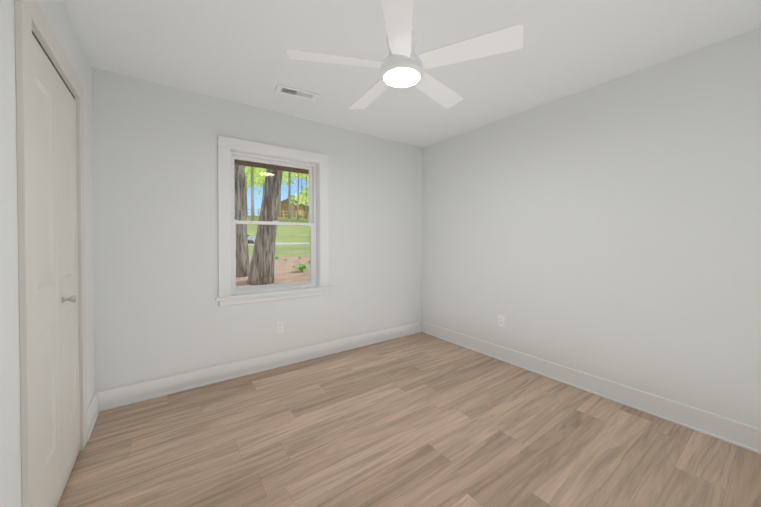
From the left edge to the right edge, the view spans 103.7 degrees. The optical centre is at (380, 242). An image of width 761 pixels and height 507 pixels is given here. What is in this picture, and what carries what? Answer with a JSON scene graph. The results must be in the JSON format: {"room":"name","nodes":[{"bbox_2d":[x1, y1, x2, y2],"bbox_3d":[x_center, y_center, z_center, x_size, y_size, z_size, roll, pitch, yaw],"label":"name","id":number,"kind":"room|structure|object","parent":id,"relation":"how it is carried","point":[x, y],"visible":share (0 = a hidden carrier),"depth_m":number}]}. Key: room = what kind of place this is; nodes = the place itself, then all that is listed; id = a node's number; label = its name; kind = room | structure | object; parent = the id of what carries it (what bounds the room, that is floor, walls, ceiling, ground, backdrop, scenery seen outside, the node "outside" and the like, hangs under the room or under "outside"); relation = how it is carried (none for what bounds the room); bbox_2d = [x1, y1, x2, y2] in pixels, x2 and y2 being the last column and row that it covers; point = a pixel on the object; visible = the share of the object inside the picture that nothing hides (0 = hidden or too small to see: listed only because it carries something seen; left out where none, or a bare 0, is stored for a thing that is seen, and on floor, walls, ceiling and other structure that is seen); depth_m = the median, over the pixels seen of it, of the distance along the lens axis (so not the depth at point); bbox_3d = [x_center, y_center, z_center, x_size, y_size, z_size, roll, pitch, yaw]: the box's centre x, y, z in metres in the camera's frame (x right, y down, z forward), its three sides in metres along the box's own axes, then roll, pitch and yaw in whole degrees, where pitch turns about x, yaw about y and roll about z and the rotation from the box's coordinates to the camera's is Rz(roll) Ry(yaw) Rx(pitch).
{"room":"empty bedroom","nodes":[
{"label":"empty bedroom","id":0,"kind":"room"},
{"bbox_2d":[0,0,99,506],"bbox_3d":[-1.030,0.001,0.612,0.140,2.440,3.570,0,1,-36],"label":"wall","id":1,"kind":"structure","parent":0,"point":[56,13],"depth_m":1.00},
{"bbox_2d":[15,0,86,506],"bbox_3d":[-1.567,0.142,1.373,0.158,2.140,0.950,0,1,-36],"label":"trim","id":2,"kind":"structure","parent":1,"relation":"attached to","point":[30,17],"depth_m":1.07},
{"bbox_2d":[32,31,79,506],"bbox_3d":[-1.510,0.187,1.415,0.084,2.020,0.756,0,1,-36],"label":"bifold closet door","id":3,"kind":"structure","parent":1,"relation":"in","point":[56,259],"depth_m":1.36},
{"bbox_2d":[87,391,102,440],"bbox_3d":[-1.894,1.135,1.963,0.023,0.140,0.370,0,1,-36],"label":"baseboard","id":4,"kind":"structure","parent":1,"relation":"attached to","point":[96,406],"depth_m":2.00},
{"bbox_2d":[96,68,419,390],"bbox_3d":[-1.065,-0.027,2.924,4.130,2.440,0.181,0,1,-36],"label":"wall","id":5,"kind":"structure","parent":0,"point":[158,313],"depth_m":2.50},
{"bbox_2d":[103,321,422,410],"bbox_3d":[-0.745,1.122,3.043,3.150,0.140,0.023,0,1,-36],"label":"baseboard","id":6,"kind":"structure","parent":5,"relation":"attached to","point":[147,390],"depth_m":2.67},
{"bbox_2d":[234,159,308,173],"bbox_3d":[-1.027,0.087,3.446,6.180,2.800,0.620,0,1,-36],"label":"roof eave","id":7,"kind":"object","parent":5,"relation":"attached to","point":[260,165],"depth_m":3.47},
{"bbox_2d":[215,135,331,305],"bbox_3d":[-1.009,-0.190,2.914,1.078,1.464,0.198,0,1,-36],"label":"window unit","id":8,"kind":"structure","parent":5,"relation":"in","point":[309,167],"depth_m":2.87},
{"bbox_2d":[276,321,283,333],"bbox_3d":[-0.970,0.814,2.886,0.070,0.115,0.008,0,1,-36],"label":"duplex electrical outlet","id":9,"kind":"object","parent":5,"relation":"attached to","point":[279,326],"visible":1,"depth_m":2.88},
{"bbox_2d":[57,332,760,506],"bbox_3d":[-0.026,1.261,1.475,4.160,0.100,3.770,0,1,-36],"label":"floor","id":10,"kind":"structure","parent":0,"point":[420,419],"depth_m":1.78},
{"bbox_2d":[64,0,760,147],"bbox_3d":[-0.026,-1.289,1.445,4.160,0.120,3.770,0,1,-36],"label":"ceiling","id":11,"kind":"structure","parent":0,"point":[233,50],"depth_m":1.88},
{"bbox_2d":[275,84,319,100],"bbox_3d":[-0.687,-1.237,2.473,0.335,0.009,0.135,0,1,-30],"label":"ceiling vent","id":12,"kind":"object","parent":11,"relation":"in","point":[295,92],"visible":1,"depth_m":2.47},
{"bbox_2d":[286,0,523,108],"bbox_3d":[0.126,-1.112,1.845,1.293,0.243,1.276,0,1,-36],"label":"fan","id":13,"kind":"object","parent":11,"relation":"attached to","point":[402,65],"visible":1,"depth_m":1.69},
{"bbox_2d":[420,28,760,428],"bbox_3d":[1.662,-0.023,2.555,0.140,2.440,3.570,0,1,-36],"label":"wall","id":14,"kind":"structure","parent":0,"point":[610,230],"depth_m":2.23},
{"bbox_2d":[498,315,503,326],"bbox_3d":[1.226,0.794,3.043,0.008,0.115,0.070,0,1,-36],"label":"duplex electrical outlet","id":15,"kind":"object","parent":14,"relation":"attached to","point":[501,320],"visible":1,"depth_m":3.04},
{"bbox_2d":[423,322,760,453],"bbox_3d":[1.549,1.127,2.586,0.023,0.140,3.450,0,1,-36],"label":"baseboard","id":16,"kind":"structure","parent":14,"relation":"attached to","point":[739,434],"depth_m":2.22},
{"label":"outside","id":17,"kind":"structure","parent":0,"visible":0},
{"bbox_2d":[236,216,309,286],"bbox_3d":[-21.050,-4.043,71.766,130.000,9.128,134.919,0,1,-36],"label":"ground","id":18,"kind":"structure","parent":17,"point":[286,250],"depth_m":16.13},
{"bbox_2d":[247,235,255,243],"bbox_3d":[-10.755,-0.266,20.606,4.500,1.375,1.930,-1,1,-44],"label":"car","id":19,"kind":"object","parent":18,"relation":"on","point":[250,241],"depth_m":20.98},
{"bbox_2d":[234,165,308,284],"bbox_3d":[-11.330,-15.739,51.158,51.459,33.239,90.401,0,1,-36],"label":"trees","id":20,"kind":"object","parent":18,"relation":"on","point":[269,256],"depth_m":8.55},
{"bbox_2d":[248,209,308,218],"bbox_3d":[-17.538,-5.049,53.098,14.047,2.056,0.322,0,1,-14],"label":"fence","id":21,"kind":"object","parent":18,"relation":"on","point":[302,212],"depth_m":53.59},
{"bbox_2d":[275,256,309,271],"bbox_3d":[-3.171,0.749,11.586,1.498,0.411,3.826,0,1,-36],"label":"plants","id":22,"kind":"object","parent":18,"relation":"on","point":[300,266],"depth_m":9.91},
{"bbox_2d":[278,196,308,217],"bbox_3d":[-23.000,-8.993,80.886,12.874,6.400,9.400,0,1,-17],"label":"cabin","id":23,"kind":"object","parent":18,"relation":"on","point":[285,203],"depth_m":76.54}
]}

